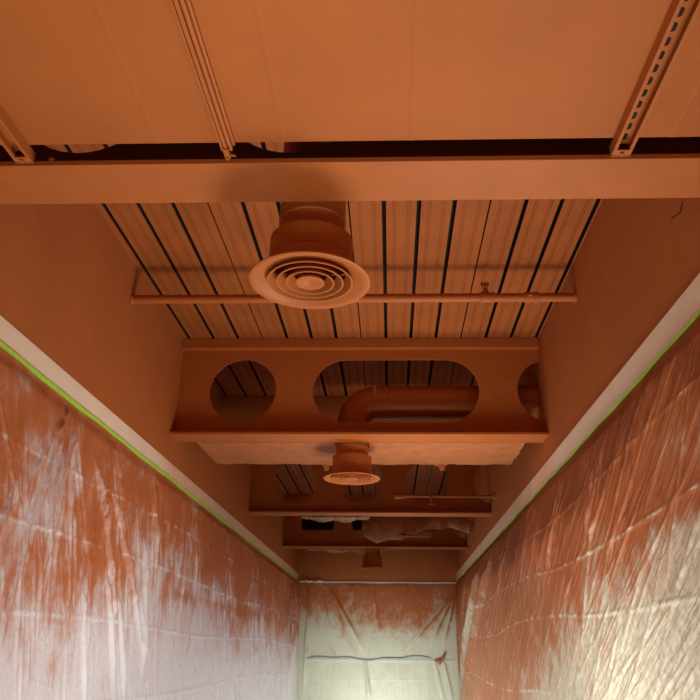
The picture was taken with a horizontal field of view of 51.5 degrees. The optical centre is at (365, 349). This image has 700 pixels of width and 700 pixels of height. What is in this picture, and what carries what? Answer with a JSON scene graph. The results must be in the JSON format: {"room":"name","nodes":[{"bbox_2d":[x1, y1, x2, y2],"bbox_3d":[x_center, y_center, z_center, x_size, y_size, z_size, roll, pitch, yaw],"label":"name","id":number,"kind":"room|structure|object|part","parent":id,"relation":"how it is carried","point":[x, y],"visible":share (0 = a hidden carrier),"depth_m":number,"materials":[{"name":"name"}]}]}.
{"room":"corridor under renovation","nodes":[
{"label":"corridor under renovation","id":0,"kind":"room"},
{"bbox_2d":[0,145,308,571],"bbox_3d":[-1.542,1.891,5.986,0.120,4.100,18.400,0,-23,2],"label":"wall","id":1,"kind":"structure","parent":0,"point":[67,282],"depth_m":4.30,"materials":[{"name":"paint"}]},
{"bbox_2d":[0,315,297,579],"bbox_3d":[-1.497,0.886,5.430,0.012,0.126,16.600,0,-23,2],"label":"trim","id":2,"kind":"structure","parent":1,"relation":"attached to","point":[10,336],"depth_m":4.28,"materials":[{"name":"white paint"}]},
{"bbox_2d":[0,347,300,699],"bbox_3d":[-1.367,2.751,7.109,0.102,2.024,11.945,0,-23,2],"label":"sheet","id":3,"kind":"object","parent":1,"relation":"attached to","point":[116,583],"visible":1,"depth_m":4.25,"materials":[{"name":"plastic"}]},
{"bbox_2d":[0,341,296,579],"bbox_3d":[-1.417,1.679,7.156,0.004,0.033,12.400,0,-23,2],"label":"tape","id":4,"kind":"object","parent":3,"relation":"attached to","point":[39,375],"visible":1,"depth_m":4.20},
{"bbox_2d":[130,282,576,304],"bbox_3d":[-0.092,-0.365,4.707,2.874,0.140,0.084,0,-23,2],"label":"pipe","id":5,"kind":"object","parent":1,"relation":"attached to","point":[485,296],"visible":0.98,"depth_m":4.67,"materials":[{"name":"orange metal"}]},
{"bbox_2d":[56,142,602,529],"bbox_3d":[-0.026,0.170,6.655,2.876,0.115,18.400,0,-23,2],"label":"ceiling","id":6,"kind":"structure","parent":0,"point":[515,245],"depth_m":4.86,"materials":[{"name":"orange paint"}]},
{"bbox_2d":[284,141,330,152],"bbox_3d":[-0.198,-0.954,2.977,0.258,0.653,0.258,0,-23,2],"label":"duct","id":7,"kind":"object","parent":6,"relation":"attached to","point":[289,147],"visible":0.02,"depth_m":2.78,"materials":[{"name":"orange metal"}]},
{"bbox_2d":[249,201,370,308],"bbox_3d":[-0.204,-0.441,2.762,0.448,0.423,0.448,0,-23,2],"label":"diffuser","id":8,"kind":"object","parent":7,"relation":"attached to","point":[309,264],"visible":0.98,"depth_m":2.66,"materials":[{"name":"orange paint"}]},
{"bbox_2d":[219,396,460,446],"bbox_3d":[-0.009,0.737,7.089,2.874,0.593,0.040,0,-23,2],"label":"panel","id":9,"kind":"object","parent":6,"relation":"attached to","point":[238,409],"visible":0.2,"depth_m":7.17,"materials":[{"name":"orange paint"}]},
{"bbox_2d":[0,137,699,203],"bbox_3d":[-0.160,-0.969,2.716,2.874,0.824,0.230,0,-23,2],"label":"beam","id":10,"kind":"structure","parent":6,"relation":"attached to","point":[657,167],"depth_m":2.57,"materials":[{"name":"orange metal"}]},
{"bbox_2d":[170,337,548,442],"bbox_3d":[-0.055,0.303,5.754,2.874,0.824,0.230,0,-23,2],"label":"beam","id":11,"kind":"structure","parent":6,"relation":"attached to","point":[497,365],"depth_m":5.75,"materials":[{"name":"orange metal"}]},
{"bbox_2d":[197,442,524,470],"bbox_3d":[-0.032,0.901,6.063,2.596,0.070,0.783,0,-23,2],"label":"board","id":12,"kind":"object","parent":11,"relation":"attached to","point":[440,455],"visible":0.82,"depth_m":6.01,"materials":[{"name":"orange wood"}]},
{"bbox_2d":[248,464,491,516],"bbox_3d":[0.050,1.585,8.815,2.874,0.824,0.230,0,-23,2],"label":"beam","id":13,"kind":"structure","parent":6,"relation":"attached to","point":[327,499],"depth_m":8.72,"materials":[{"name":"orange paint"}]},
{"bbox_2d":[300,516,369,522],"bbox_3d":[-0.374,2.071,8.848,0.850,0.043,0.210,0,-23,2],"label":"scrap","id":14,"kind":"object","parent":13,"relation":"attached to","point":[319,519],"visible":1,"depth_m":8.83,"materials":[{"name":"plastic"}]},
{"bbox_2d":[283,495,466,549],"bbox_3d":[0.144,2.728,11.544,2.874,0.824,0.230,0,-23,2],"label":"beam","id":15,"kind":"structure","parent":6,"relation":"attached to","point":[342,535],"depth_m":11.44,"materials":[{"name":"orange paint"}]},
{"bbox_2d":[306,549,393,552],"bbox_3d":[-0.256,3.208,11.562,1.400,0.045,0.180,0,-23,2],"label":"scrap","id":16,"kind":"object","parent":15,"relation":"attached to","point":[324,550],"visible":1,"depth_m":11.54,"materials":[{"name":"plastic"}]},
{"bbox_2d":[0,0,699,144],"bbox_3d":[-0.248,-1.662,0.141,2.876,0.016,4.962,0,-23,2],"label":"ceiling","id":17,"kind":"structure","parent":0,"point":[72,71],"depth_m":2.12,"materials":[{"name":"orange paint"}]},
{"bbox_2d":[0,104,35,163],"bbox_3d":[-1.252,-1.612,0.205,0.064,0.048,4.954,0,-23,2],"label":"rail","id":18,"kind":"object","parent":17,"relation":"attached to","point":[12,140],"visible":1,"depth_m":2.41,"materials":[{"name":"orange metal"}]},
{"bbox_2d":[169,0,235,159],"bbox_3d":[-0.555,-1.615,0.175,0.048,0.050,4.941,0,-23,2],"label":"rail","id":19,"kind":"object","parent":17,"relation":"attached to","point":[183,10],"visible":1,"depth_m":2.10,"materials":[{"name":"orange metal"}]},
{"bbox_2d":[609,0,699,156],"bbox_3d":[0.768,-1.617,0.138,0.067,0.048,4.954,0,-23,2],"label":"rail","id":20,"kind":"object","parent":17,"relation":"attached to","point":[680,17],"visible":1,"depth_m":2.10,"materials":[{"name":"orange metal"}]},
{"bbox_2d":[297,530,456,581],"bbox_3d":[0.190,4.998,12.717,2.876,3.600,0.120,0,-23,2],"label":"wall","id":21,"kind":"structure","parent":0,"point":[401,565],"depth_m":13.11,"materials":[{"name":"paint"}]},
{"bbox_2d":[297,582,458,699],"bbox_3d":[0.184,5.131,12.546,2.868,2.122,0.056,0,-23,2],"label":"sheet","id":22,"kind":"object","parent":21,"relation":"attached to","point":[364,621],"visible":0.97,"depth_m":12.59,"materials":[{"name":"white plastic"}]},
{"bbox_2d":[302,580,322,582],"bbox_3d":[-0.953,4.133,12.951,0.380,0.054,0.088,0,-23,2],"label":"tape","id":23,"kind":"object","parent":22,"relation":"attached to","point":[303,581],"visible":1,"depth_m":12.96,"materials":[{"name":"grey plastic"}]},
{"bbox_2d":[308,656,430,661],"bbox_3d":[0.060,5.294,12.454,2.100,0.100,0.016,0,-23,2],"label":"tape","id":24,"kind":"object","parent":22,"relation":"attached to","point":[410,656],"visible":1,"depth_m":12.44,"materials":[{"name":"grey plastic"}]},
{"bbox_2d":[298,581,455,583],"bbox_3d":[0.196,4.158,12.976,2.816,0.034,0.006,0,-23,2],"label":"tape","id":25,"kind":"object","parent":22,"relation":"attached to","point":[298,581],"visible":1,"depth_m":12.97,"materials":[{"name":"grey plastic"}]},
{"bbox_2d":[434,653,445,664],"bbox_3d":[1.268,5.262,12.371,0.200,0.209,0.095,0,-23,2],"label":"knot","id":26,"kind":"object","parent":22,"relation":"attached to","point":[439,661],"visible":1,"depth_m":12.35,"materials":[{"name":"brown plastic"}]},
{"bbox_2d":[456,198,699,571],"bbox_3d":[1.452,1.883,5.886,0.120,4.100,18.400,0,-23,2],"label":"wall","id":27,"kind":"structure","parent":0,"point":[633,263],"depth_m":4.10,"materials":[{"name":"paint"}]},
{"bbox_2d":[364,529,464,539],"bbox_3d":[0.784,2.950,11.830,1.628,0.375,0.280,0,-23,2],"label":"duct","id":28,"kind":"object","parent":27,"relation":"attached to","point":[428,531],"visible":0.02,"depth_m":11.71,"materials":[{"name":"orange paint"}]},
{"bbox_2d":[359,549,385,569],"bbox_3d":[0.104,3.305,11.705,0.448,0.423,0.448,0,-23,2],"label":"diffuser","id":29,"kind":"object","parent":28,"relation":"attached to","point":[371,560],"visible":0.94,"depth_m":11.56,"materials":[{"name":"orange paint"}]},
{"bbox_2d":[361,516,472,542],"bbox_3d":[0.734,2.550,10.388,1.600,0.434,0.402,0,-23,2],"label":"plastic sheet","id":30,"kind":"object","parent":27,"relation":"attached to","point":[378,529],"depth_m":10.30,"materials":[{"name":"plastic"}]},
{"bbox_3d":[0.703,2.614,10.211,0.410,0.025,0.050,0,-23,2],"label":"metal strip","id":31,"kind":"part","parent":30,"relation":"part of","materials":[{"name":"metal"}]},
{"bbox_2d":[337,385,538,422],"bbox_3d":[0.570,0.471,5.923,1.628,0.375,0.280,0,-23,2],"label":"duct","id":32,"kind":"object","parent":27,"relation":"attached to","point":[389,402],"visible":0.62,"depth_m":5.82,"materials":[{"name":"orange metal"}]},
{"bbox_2d":[323,442,379,484],"bbox_3d":[-0.109,0.824,5.798,0.448,0.423,0.448,0,-23,2],"label":"diffuser","id":33,"kind":"object","parent":32,"relation":"attached to","point":[351,464],"visible":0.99,"depth_m":5.68,"materials":[{"name":"orange paint"}]},
{"bbox_2d":[394,492,495,504],"bbox_3d":[0.893,1.682,8.214,1.149,0.142,0.090,0,-23,2],"label":"pipe","id":34,"kind":"object","parent":27,"relation":"attached to","point":[396,495],"visible":1,"depth_m":8.21,"materials":[{"name":"orange metal"}]},
{"bbox_2d":[455,315,699,699],"bbox_3d":[1.343,2.744,7.019,0.133,2.024,11.945,0,-23,2],"label":"sheet","id":35,"kind":"object","parent":27,"relation":"attached to","point":[591,591],"visible":1,"depth_m":3.76,"materials":[{"name":"plastic"}]},
{"bbox_2d":[457,310,699,580],"bbox_3d":[1.404,1.675,7.060,0.004,0.025,12.400,0,-23,2],"label":"tape","id":36,"kind":"object","parent":35,"relation":"attached to","point":[697,314],"visible":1,"depth_m":3.73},
{"bbox_2d":[456,273,699,579],"bbox_3d":[1.365,0.869,5.338,0.012,0.155,16.600,0,-23,2],"label":"trim","id":37,"kind":"structure","parent":27,"relation":"attached to","point":[687,305],"depth_m":3.81,"materials":[{"name":"white paint"}]}
]}

